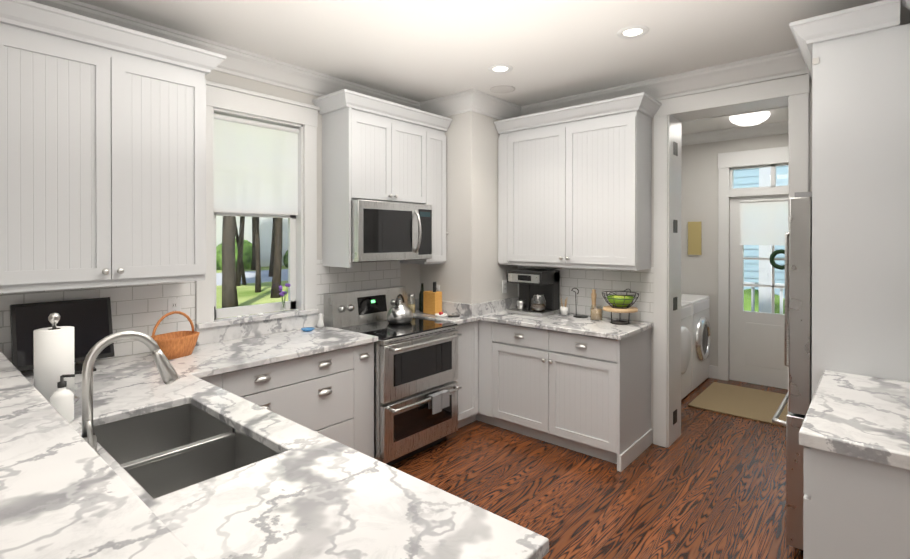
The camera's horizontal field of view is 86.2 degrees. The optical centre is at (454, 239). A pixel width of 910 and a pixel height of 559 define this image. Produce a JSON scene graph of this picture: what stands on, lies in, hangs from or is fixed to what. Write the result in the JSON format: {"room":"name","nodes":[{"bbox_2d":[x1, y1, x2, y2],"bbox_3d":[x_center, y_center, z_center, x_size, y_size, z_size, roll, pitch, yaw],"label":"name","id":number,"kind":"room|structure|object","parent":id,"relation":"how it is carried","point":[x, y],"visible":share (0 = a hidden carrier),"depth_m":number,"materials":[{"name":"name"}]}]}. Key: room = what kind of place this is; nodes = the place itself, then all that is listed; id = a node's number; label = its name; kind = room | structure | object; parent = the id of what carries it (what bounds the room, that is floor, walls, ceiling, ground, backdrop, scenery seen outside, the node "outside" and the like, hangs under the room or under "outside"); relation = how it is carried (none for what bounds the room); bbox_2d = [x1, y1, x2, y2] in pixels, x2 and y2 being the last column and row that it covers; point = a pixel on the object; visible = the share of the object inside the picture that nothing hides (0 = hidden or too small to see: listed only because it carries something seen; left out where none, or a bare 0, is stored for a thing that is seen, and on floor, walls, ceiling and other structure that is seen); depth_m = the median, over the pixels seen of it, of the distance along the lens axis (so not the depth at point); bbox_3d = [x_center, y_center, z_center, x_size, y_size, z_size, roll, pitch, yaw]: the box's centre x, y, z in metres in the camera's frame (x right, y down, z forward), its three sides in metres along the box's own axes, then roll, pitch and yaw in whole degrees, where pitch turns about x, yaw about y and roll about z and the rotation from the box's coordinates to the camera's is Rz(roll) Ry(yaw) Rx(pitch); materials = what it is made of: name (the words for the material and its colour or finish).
{"room":"kitchen","nodes":[
{"label":"kitchen","id":0,"kind":"room"},
{"bbox_2d":[21,70,419,372],"bbox_3d":[-2.049,0.188,2.540,0.150,2.770,6.500,0,0,41],"label":"wall","id":1,"kind":"structure","parent":0,"point":[410,277],"depth_m":3.61,"materials":[{"name":"white paint"}]},
{"bbox_2d":[0,0,225,292],"bbox_3d":[-1.767,-0.398,2.447,0.389,1.252,1.052,0,0,41],"label":"upper cabinet","id":2,"kind":"object","parent":1,"relation":"attached to","point":[102,153],"visible":1,"depth_m":2.32,"materials":[{"name":"white paint"}]},
{"bbox_2d":[0,259,399,371],"bbox_3d":[-1.397,0.395,3.174,0.006,0.489,2.810,0,0,41],"label":"tile backsplash","id":3,"kind":"structure","parent":1,"relation":"attached to","point":[142,308],"depth_m":2.78,"materials":[{"name":"white tile"}]},
{"bbox_2d":[168,298,180,318],"bbox_3d":[-1.653,0.407,2.866,0.007,0.116,0.070,0,0,41],"label":"electrical outlet plate","id":4,"kind":"object","parent":3,"relation":"attached to","point":[174,304],"depth_m":2.87,"materials":[{"name":"white plastic"}]},
{"bbox_2d":[29,0,420,109],"bbox_3d":[-2.179,-1.126,2.191,0.105,0.140,5.810,0,0,41],"label":"crown molding","id":5,"kind":"structure","parent":1,"relation":"attached to","point":[278,73],"depth_m":3.15,"materials":[{"name":"white wood"}]},
{"bbox_2d":[195,309,318,344],"bbox_3d":[-1.317,0.575,3.290,0.122,0.129,0.840,0,0,41],"label":"window sill","id":6,"kind":"structure","parent":1,"relation":"attached to","point":[223,329],"depth_m":3.22,"materials":[{"name":"white stone"}]},
{"bbox_2d":[236,309,298,317],"bbox_3d":[-1.266,0.500,3.311,0.048,0.018,0.445,0,0,41],"label":"shell","id":7,"kind":"object","parent":6,"relation":"on","point":[259,314],"visible":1,"depth_m":3.24,"materials":[{"name":"white ceramic"}]},
{"bbox_2d":[279,283,289,311],"bbox_3d":[-1.208,0.409,3.432,0.067,0.198,0.091,0,0,41],"label":"vase","id":8,"kind":"object","parent":6,"relation":"on","point":[282,293],"visible":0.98,"depth_m":3.42,"materials":[{"name":"clear glass"}]},
{"bbox_2d":[195,80,319,326],"bbox_3d":[-1.349,-0.218,3.315,0.189,1.515,0.880,0,0,41],"label":"window","id":9,"kind":"structure","parent":1,"relation":"in","point":[227,100],"depth_m":3.38,"materials":[{"name":"white wood"}]},
{"bbox_2d":[214,113,298,214],"bbox_3d":[-1.343,-0.489,3.308,0.036,0.628,0.610,0,0,41],"label":"window shade","id":10,"kind":"object","parent":9,"relation":"attached to","point":[255,167],"visible":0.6,"depth_m":3.29,"materials":[{"name":"white fabric"}]},
{"bbox_2d":[312,89,451,267],"bbox_3d":[-0.536,-0.411,3.869,0.389,1.237,1.114,0,0,41],"label":"upper cabinet","id":11,"kind":"object","parent":1,"relation":"attached to","point":[375,149],"visible":1,"depth_m":3.62,"materials":[{"name":"white paint"}]},
{"bbox_2d":[351,200,431,261],"bbox_3d":[-0.552,-0.060,3.784,0.458,0.440,0.750,0,0,41],"label":"microwave","id":12,"kind":"object","parent":11,"relation":"attached to","point":[387,231],"visible":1,"depth_m":3.61,"materials":[{"name":"silver metal"}]},
{"bbox_2d":[421,91,464,116],"bbox_3d":[-0.078,-1.133,4.146,0.480,0.140,0.105,0,0,41],"label":"crown molding","id":13,"kind":"structure","parent":1,"relation":"attached to","point":[453,104],"depth_m":4.13,"materials":[{"name":"white"}]},
{"bbox_2d":[216,216,287,266],"bbox_3d":[-15.139,-1.218,45.304,8.050,6.750,11.000,0,0,41],"label":"sky","id":14,"kind":"structure","parent":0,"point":[263,225],"depth_m":39.45,"materials":[{"name":"white"}]},
{"bbox_2d":[420,111,517,303],"bbox_3d":[0.137,-0.272,4.488,0.600,1.865,0.690,0,0,41],"label":"column","id":15,"kind":"structure","parent":0,"point":[471,270],"depth_m":4.15,"materials":[{"name":"white paint"}]},
{"bbox_2d":[502,280,506,292],"bbox_3d":[0.448,0.426,4.386,0.007,0.116,0.070,0,0,41],"label":"electrical outlet plate","id":16,"kind":"object","parent":15,"relation":"attached to","point":[504,282],"depth_m":4.38,"materials":[{"name":"white plastic"}]},
{"bbox_2d":[76,0,909,134],"bbox_3d":[0.990,-1.223,1.370,6.270,0.060,8.960,0,0,41],"label":"ceiling","id":17,"kind":"structure","parent":0,"point":[426,50],"depth_m":2.87,"materials":[{"name":"white paint"}]},
{"bbox_2d":[488,64,512,73],"bbox_3d":[0.319,-1.198,3.420,0.175,0.006,0.175,0,0,32],"label":"recessed light","id":18,"kind":"object","parent":17,"relation":"in","point":[499,68],"depth_m":3.41,"materials":[{"name":"white glass"}]},
{"bbox_2d":[490,85,514,92],"bbox_3d":[0.381,-1.199,3.896,0.203,0.006,0.203,0,0,-4],"label":"ceiling speaker","id":19,"kind":"object","parent":17,"relation":"in","point":[502,88],"depth_m":3.88,"materials":[{"name":"white plastic"}]},
{"bbox_2d":[617,25,648,38],"bbox_3d":[1.026,-1.195,2.808,0.175,0.006,0.175,0,0,2],"label":"recessed light","id":20,"kind":"object","parent":17,"relation":"in","point":[634,31],"depth_m":2.80,"materials":[{"name":"white"}]},
{"bbox_2d":[729,111,769,125],"bbox_3d":[2.859,-1.156,4.726,0.340,0.100,0.340,0,0,41],"label":"ceiling light","id":21,"kind":"object","parent":17,"relation":"attached to","point":[751,119],"visible":0.94,"depth_m":4.63,"materials":[{"name":"white glass"}]},
{"bbox_2d":[391,378,802,558],"bbox_3d":[0.990,1.607,1.381,6.270,0.060,8.960,0,0,41],"label":"floor","id":22,"kind":"structure","parent":0,"point":[707,484],"depth_m":3.08,"materials":[{"name":"brown wood"}]},
{"bbox_2d":[0,351,234,558],"bbox_3d":[-1.125,1.037,1.478,2.637,1.080,1.080,0,0,41],"label":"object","id":23,"kind":"structure","parent":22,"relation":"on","point":[66,492],"depth_m":0.94,"materials":[{"name":"white stone"}]},
{"bbox_2d":[74,357,160,393],"bbox_3d":[-1.721,0.659,2.304,0.642,0.030,0.330,0,0,41],"label":"countertop","id":24,"kind":"structure","parent":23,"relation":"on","point":[113,371],"depth_m":2.34,"materials":[{"name":"stone"}]},
{"bbox_2d":[33,313,78,402],"bbox_3d":[-1.572,0.465,1.909,0.150,0.357,0.150,0,0,41],"label":"paper towel holder","id":25,"kind":"object","parent":24,"relation":"on","point":[53,353],"visible":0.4,"depth_m":1.86,"materials":[{"name":"white paper"}]},
{"bbox_2d":[10,297,113,374],"bbox_3d":[-1.890,0.473,2.370,0.205,0.338,0.390,0,0,41],"label":"tv monitor","id":26,"kind":"object","parent":24,"relation":"on","point":[89,321],"visible":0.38,"depth_m":2.41,"materials":[{"name":"black plastic"}]},
{"bbox_2d":[174,326,377,374],"bbox_3d":[-1.122,0.656,2.995,0.642,0.030,1.139,0,0,41],"label":"countertop","id":27,"kind":"structure","parent":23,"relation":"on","point":[214,358],"depth_m":2.89,"materials":[{"name":"stone"}]},
{"bbox_2d":[301,327,314,330],"bbox_3d":[-1.030,0.630,3.405,0.094,0.016,0.094,0,0,41],"label":"dish","id":28,"kind":"object","parent":27,"relation":"on","point":[307,328],"visible":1,"depth_m":3.41,"materials":[{"name":"blue ceramic"}]},
{"bbox_2d":[317,313,323,327],"bbox_3d":[-0.973,0.585,3.532,0.052,0.105,0.057,0,0,41],"label":"figurine","id":29,"kind":"object","parent":27,"relation":"on","point":[320,323],"visible":1,"depth_m":3.52,"materials":[{"name":"white ceramic"}]},
{"bbox_2d":[22,352,548,558],"bbox_3d":[-0.973,0.661,1.679,2.592,0.030,0.605,0,0,41],"label":"countertop","id":30,"kind":"structure","parent":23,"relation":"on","point":[306,493],"depth_m":1.20,"materials":[{"name":"stone"}]},
{"bbox_2d":[50,374,74,422],"bbox_3d":[-1.383,0.561,1.715,0.067,0.168,0.070,0,0,41],"label":"soap dispenser","id":31,"kind":"object","parent":30,"relation":"on","point":[62,400],"visible":0.81,"depth_m":1.70,"materials":[{"name":"white ceramic"}]},
{"bbox_2d":[81,330,177,455],"bbox_3d":[-0.999,0.464,1.503,0.088,0.364,0.275,0,0,41],"label":"faucet","id":32,"kind":"object","parent":30,"relation":"on","point":[167,371],"visible":0.73,"depth_m":1.44,"materials":[{"name":"silver metal"}]},
{"bbox_2d":[150,311,199,359],"bbox_3d":[-1.545,0.518,2.673,0.203,0.247,0.258,0,0,41],"label":"basket","id":33,"kind":"object","parent":30,"relation":"on","point":[175,345],"visible":0.83,"depth_m":2.65,"materials":[{"name":"brown wicker"}]},
{"bbox_2d":[93,403,278,498],"bbox_3d":[-0.923,0.779,1.613,0.818,0.202,0.418,0,0,41],"label":"sink basin","id":34,"kind":"object","parent":30,"relation":"in","point":[157,454],"visible":0.42,"depth_m":1.74,"materials":[{"name":"silver metal"}]},
{"bbox_2d":[200,342,373,457],"bbox_3d":[-1.150,1.122,2.981,0.632,0.899,1.198,0,0,41],"label":"base cabinet","id":35,"kind":"object","parent":22,"relation":"on","point":[329,394],"visible":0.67,"depth_m":2.94,"materials":[{"name":"white paint"}]},
{"bbox_2d":[324,286,461,465],"bbox_3d":[-0.446,0.985,3.671,0.757,1.163,0.756,0,0,41],"label":"range","id":36,"kind":"object","parent":22,"relation":"on","point":[416,388],"visible":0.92,"depth_m":3.48,"materials":[{"name":"silver metal"}]},
{"bbox_2d":[387,294,412,323],"bbox_3d":[-0.442,0.538,3.793,0.204,0.223,0.238,0,0,41],"label":"kettle","id":37,"kind":"object","parent":36,"relation":"on","point":[399,312],"visible":1,"depth_m":3.73,"materials":[{"name":"silver metal"}]},
{"bbox_2d":[454,321,473,427],"bbox_3d":[-0.166,1.117,4.135,0.607,0.900,0.298,0,0,41],"label":"base cabinet","id":38,"kind":"object","parent":22,"relation":"on","point":[465,379],"depth_m":3.98,"materials":[{"name":"white paint"}]},
{"bbox_2d":[474,320,497,426],"bbox_3d":[0.446,1.117,4.239,0.221,0.900,0.662,0,0,41],"label":"base cabinet","id":39,"kind":"object","parent":22,"relation":"on","point":[485,332],"depth_m":4.04,"materials":[{"name":"white paint"}]},
{"bbox_2d":[407,299,464,321],"bbox_3d":[-0.172,0.602,4.138,0.580,0.130,0.300,0,0,41],"label":"countertop","id":40,"kind":"structure","parent":39,"relation":"on","point":[445,304],"depth_m":4.14,"materials":[{"name":"stone"}]},
{"bbox_2d":[407,293,415,312],"bbox_3d":[-0.378,0.551,4.203,0.080,0.167,0.080,0,0,41],"label":"jar","id":41,"kind":"object","parent":40,"relation":"on","point":[411,306],"visible":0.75,"depth_m":4.18,"materials":[{"name":"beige glass"}]},
{"bbox_2d":[419,283,423,311],"bbox_3d":[-0.290,0.511,4.305,0.055,0.246,0.056,0,0,41],"label":"oil bottle","id":42,"kind":"object","parent":40,"relation":"on","point":[421,299],"visible":0.85,"depth_m":4.28,"materials":[{"name":"grey"}]},
{"bbox_2d":[423,282,441,314],"bbox_3d":[-0.192,0.500,4.174,0.140,0.270,0.090,0,0,41],"label":"knife block","id":43,"kind":"object","parent":40,"relation":"on","point":[432,302],"visible":0.9,"depth_m":4.14,"materials":[{"name":"brown wood"}]},
{"bbox_2d":[435,311,446,316],"bbox_3d":[-0.117,0.616,4.016,0.102,0.040,0.104,0,0,41],"label":"plate","id":44,"kind":"object","parent":40,"relation":"on","point":[441,314],"visible":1,"depth_m":4.00,"materials":[{"name":"white ceramic"}]},
{"bbox_2d":[448,303,477,323],"bbox_3d":[0.075,0.602,3.923,0.048,0.130,0.300,0,0,41],"label":"countertop","id":45,"kind":"structure","parent":39,"relation":"on","point":[467,312],"depth_m":4.03,"materials":[{"name":"stone"}]},
{"bbox_2d":[478,297,652,339],"bbox_3d":[0.841,0.603,3.892,1.246,0.130,0.657,0,0,41],"label":"countertop","id":46,"kind":"structure","parent":39,"relation":"on","point":[496,311],"depth_m":3.77,"materials":[{"name":"stone"}]},
{"bbox_2d":[507,269,559,316],"bbox_3d":[0.673,0.450,4.202,0.350,0.370,0.304,0,0,41],"label":"coffee maker","id":47,"kind":"object","parent":46,"relation":"on","point":[539,292],"visible":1,"depth_m":4.14,"materials":[{"name":"silver metal"}]},
{"bbox_2d":[560,297,567,314],"bbox_3d":[0.920,0.560,4.098,0.066,0.150,0.068,0,0,41],"label":"utensil cup","id":48,"kind":"object","parent":46,"relation":"on","point":[563,310],"visible":1,"depth_m":4.08,"materials":[{"name":"white ceramic"}]},
{"bbox_2d":[571,288,587,317],"bbox_3d":[1.024,0.518,4.007,0.145,0.235,0.120,0,0,41],"label":"stand","id":49,"kind":"object","parent":46,"relation":"on","point":[580,316],"visible":0.96,"depth_m":4.02,"materials":[{"name":"black metal"}]},
{"bbox_2d":[590,305,602,319],"bbox_3d":[1.124,0.579,3.868,0.100,0.115,0.100,0,0,41],"label":"jar","id":50,"kind":"object","parent":46,"relation":"on","point":[596,313],"visible":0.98,"depth_m":3.83,"materials":[{"name":"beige glass"}]},
{"bbox_2d":[591,289,596,307],"bbox_3d":[1.128,0.518,3.956,0.051,0.235,0.052,0,0,41],"label":"wooden utensil","id":51,"kind":"object","parent":50,"relation":"in","point":[593,296],"visible":0.58,"depth_m":3.94,"materials":[{"name":"brown wood"}]},
{"bbox_2d":[601,289,638,324],"bbox_3d":[1.259,0.512,3.710,0.276,0.249,0.335,0,0,41],"label":"fruit stand","id":52,"kind":"object","parent":46,"relation":"on","point":[621,304],"visible":1,"depth_m":3.65,"materials":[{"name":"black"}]},
{"bbox_2d":[498,323,652,471],"bbox_3d":[0.908,1.118,3.875,1.073,0.900,0.608,0,0,41],"label":"base cabinet","id":53,"kind":"object","parent":22,"relation":"on","point":[587,394],"depth_m":3.57,"materials":[{"name":"white paint"}]},
{"bbox_2d":[681,301,691,399],"bbox_3d":[1.928,1.063,4.910,0.742,0.999,0.685,0,0,41],"label":"dryer","id":54,"kind":"object","parent":22,"relation":"on","point":[686,339],"visible":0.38,"depth_m":4.75,"materials":[{"name":"white metal"}]},
{"bbox_2d":[681,294,710,390],"bbox_3d":[2.393,1.061,5.433,0.760,0.999,0.685,0,0,41],"label":"washer","id":55,"kind":"object","parent":22,"relation":"on","point":[701,336],"visible":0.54,"depth_m":5.13,"materials":[{"name":"white metal"}]},
{"bbox_2d":[688,382,787,426],"bbox_3d":[2.872,1.558,4.613,0.980,0.012,0.970,0,0,41],"label":"jute rug","id":56,"kind":"object","parent":22,"relation":"on","point":[749,403],"visible":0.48,"depth_m":4.63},
{"bbox_2d":[772,192,811,549],"bbox_3d":[2.208,0.670,2.508,0.870,1.805,0.895,0,0,41],"label":"fridge","id":57,"kind":"object","parent":22,"relation":"on","point":[798,310],"visible":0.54,"depth_m":2.38,"materials":[{"name":"grey metal"}]},
{"bbox_2d":[789,0,909,398],"bbox_3d":[2.227,0.274,2.436,0.804,2.595,1.050,0,0,41],"label":"cabinet surround","id":58,"kind":"object","parent":22,"relation":"on","point":[856,61],"visible":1,"depth_m":2.19,"materials":[{"name":"white paint"}]},
{"bbox_2d":[799,370,909,558],"bbox_3d":[1.670,1.094,1.700,0.677,0.965,0.955,0,0,41],"label":"base cabinet","id":59,"kind":"object","parent":22,"relation":"on","point":[854,436],"visible":1,"depth_m":1.52,"materials":[{"name":"white paint"}]},
{"bbox_2d":[571,73,811,428],"bbox_3d":[2.445,0.185,3.145,6.150,2.770,0.300,0,0,41],"label":"wall","id":60,"kind":"structure","parent":0,"point":[652,178],"depth_m":3.74,"materials":[{"name":"white paint"}]},
{"bbox_2d":[465,89,520,119],"bbox_3d":[0.333,-1.133,4.173,0.105,0.140,0.685,0,0,41],"label":"crown molding","id":61,"kind":"structure","parent":60,"relation":"attached to","point":[477,101],"depth_m":4.12,"materials":[{"name":"white wood"}]},
{"bbox_2d":[494,94,653,269],"bbox_3d":[0.947,-0.404,4.022,1.214,1.252,0.326,0,0,41],"label":"upper cabinet","id":62,"kind":"object","parent":60,"relation":"attached to","point":[574,186],"depth_m":3.80,"materials":[{"name":"white paint"}]},
{"bbox_2d":[518,265,653,321],"bbox_3d":[1.059,0.421,4.143,1.249,0.429,0.006,0,0,41],"label":"tile backsplash","id":63,"kind":"structure","parent":60,"relation":"attached to","point":[584,281],"depth_m":4.00,"materials":[{"name":"white tile"}]},
{"bbox_2d":[521,48,808,115],"bbox_3d":[2.595,-1.128,2.741,5.400,0.140,0.105,0,0,41],"label":"crown molding","id":64,"kind":"structure","parent":60,"relation":"attached to","point":[789,63],"depth_m":3.46,"materials":[{"name":"white wood"}]},
{"bbox_2d":[653,74,809,447],"bbox_3d":[1.993,0.258,3.537,0.969,2.622,0.352,0,0,41],"label":"door frame","id":65,"kind":"structure","parent":60,"relation":"attached to","point":[672,115],"depth_m":3.67,"materials":[{"name":"white"}]},
{"bbox_2d":[681,133,787,365],"bbox_3d":[3.246,0.177,5.269,2.320,2.770,0.120,0,0,41],"label":"wall","id":66,"kind":"structure","parent":0,"point":[699,190],"depth_m":5.53,"materials":[{"name":"white paint"}]},
{"bbox_2d":[688,222,701,254],"bbox_3d":[2.756,-0.014,5.596,0.140,0.380,0.022,0,0,41],"label":"picture frame","id":67,"kind":"object","parent":66,"relation":"attached to","point":[694,238],"visible":0.93,"depth_m":5.58,"materials":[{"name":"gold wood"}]},
{"bbox_2d":[708,365,717,378],"bbox_3d":[2.635,1.491,5.714,0.820,0.140,0.015,0,0,41],"label":"baseboard","id":68,"kind":"structure","parent":66,"relation":"attached to","point":[713,371],"depth_m":5.46,"materials":[{"name":"white wood"}]},
{"bbox_2d":[682,121,787,145],"bbox_3d":[3.179,-1.151,5.187,2.320,0.112,0.084,0,0,41],"label":"crown molding","id":69,"kind":"structure","parent":66,"relation":"attached to","point":[768,129],"depth_m":5.24,"materials":[{"name":"white wood"}]},
{"bbox_2d":[718,146,787,380],"bbox_3d":[3.357,0.303,5.138,1.030,2.520,0.114,0,0,41],"label":"trim","id":70,"kind":"structure","parent":66,"relation":"attached to","point":[729,163],"depth_m":5.37,"materials":[{"name":"white wood"}]},
{"bbox_2d":[729,194,787,388],"bbox_3d":[3.365,0.543,5.145,0.816,2.040,0.157,0,0,41],"label":"back door","id":71,"kind":"structure","parent":66,"relation":"in","point":[756,347],"depth_m":5.27,"materials":[{"name":"white wood"}]},
{"bbox_2d":[740,198,787,245],"bbox_3d":[3.340,-0.182,5.116,0.592,0.489,0.027,0,0,41],"label":"shade","id":72,"kind":"object","parent":71,"relation":"attached to","point":[764,221],"visible":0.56,"depth_m":5.16,"materials":[{"name":"white fabric"}]},
{"bbox_2d":[769,249,784,269],"bbox_3d":[3.389,0.208,5.052,0.214,0.214,0.044,0,0,41],"label":"wreath","id":73,"kind":"object","parent":71,"relation":"hanging from","point":[772,260],"visible":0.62,"depth_m":5.07,"materials":[{"name":"green plant"}]},
{"bbox_2d":[734,165,786,187],"bbox_3d":[3.375,-0.667,5.154,0.820,0.260,0.001,0,0,41],"label":"window","id":74,"kind":"structure","parent":66,"relation":"in","point":[758,176],"depth_m":5.25,"materials":[{"name":"clear glass"}]},
{"bbox_2d":[744,167,784,313],"bbox_3d":[3.815,0.170,5.834,2.800,3.020,1.480,0,0,41],"label":"porch","id":75,"kind":"object","parent":66,"relation":"attached to","point":[763,270],"depth_m":6.38,"materials":[{"name":"grey wood"}]},
{"bbox_3d":[2.302,0.191,1.813,0.120,2.770,1.900,0,0,41],"label":"wall","id":76,"kind":"structure","parent":0,"visible":0},
{"bbox_2d":[902,0,909,9],"bbox_3d":[1.752,-0.394,1.585,0.409,1.252,1.012,0,0,41],"label":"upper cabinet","id":77,"kind":"object","parent":76,"relation":"attached to","point":[906,3],"visible":1,"depth_m":2.06,"materials":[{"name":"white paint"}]},
{"label":"outside","id":78,"kind":"structure","parent":0,"visible":0},
{"bbox_2d":[216,266,292,318],"bbox_3d":[-12.714,2.243,35.938,180.000,0.100,150.000,0,0,41],"label":"lawn","id":79,"kind":"structure","parent":78,"point":[242,292],"depth_m":19.94,"materials":[{"name":"green plant"}]},
{"bbox_2d":[222,216,242,307],"bbox_3d":[-6.964,-2.223,15.068,0.485,9.014,0.485,0,0,20],"label":"trunk","id":80,"kind":"object","parent":79,"relation":"on","point":[227,289],"depth_m":14.90,"materials":[{"name":"brown plant"}]},
{"bbox_2d":[243,217,246,284],"bbox_3d":[-10.520,-2.254,23.595,0.442,9.026,1.747,0,0,38],"label":"trunk","id":81,"kind":"object","parent":79,"relation":"on","point":[244,278],"depth_m":23.85,"materials":[{"name":"brown plant"}]},
{"bbox_2d":[216,238,287,269],"bbox_3d":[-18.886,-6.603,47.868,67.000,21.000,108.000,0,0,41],"label":"canopy","id":82,"kind":"object","parent":81,"relation":"attached to","point":[248,252],"depth_m":35.39,"materials":[{"name":"green plant"}]},
{"bbox_2d":[216,269,287,285],"bbox_3d":[-9.124,2.195,32.827,8.500,0.020,150.000,0,0,41],"label":"road","id":83,"kind":"structure","parent":79,"relation":"on","point":[250,277],"depth_m":28.91,"materials":[{"name":"grey"}]},
{"bbox_2d":[251,217,260,292],"bbox_3d":[-8.441,-2.248,20.668,0.254,9.001,0.420,0,0,29],"label":"trunk","id":84,"kind":"object","parent":79,"relation":"on","point":[255,229],"depth_m":20.68,"materials":[{"name":"brown plant"}]},
{"bbox_2d":[269,218,282,297],"bbox_3d":[-6.877,-2.237,18.937,0.592,9.020,0.375,0,0,-31],"label":"trunk","id":85,"kind":"object","parent":79,"relation":"on","point":[272,270],"depth_m":18.86,"materials":[{"name":"brown plant"}]},
{"bbox_2d":[734,166,787,298],"bbox_3d":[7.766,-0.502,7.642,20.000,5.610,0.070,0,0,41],"label":"house","id":86,"kind":"structure","parent":79,"relation":"on","point":[752,180],"depth_m":9.34,"materials":[{"name":"blue"}]},
{"bbox_2d":[744,289,784,313],"bbox_3d":[5.597,1.604,7.366,3.417,1.800,2.600,0,0,41],"label":"shrub","id":87,"kind":"object","parent":79,"relation":"on","point":[747,292],"depth_m":7.60,"materials":[{"name":"green plant"}]}
]}

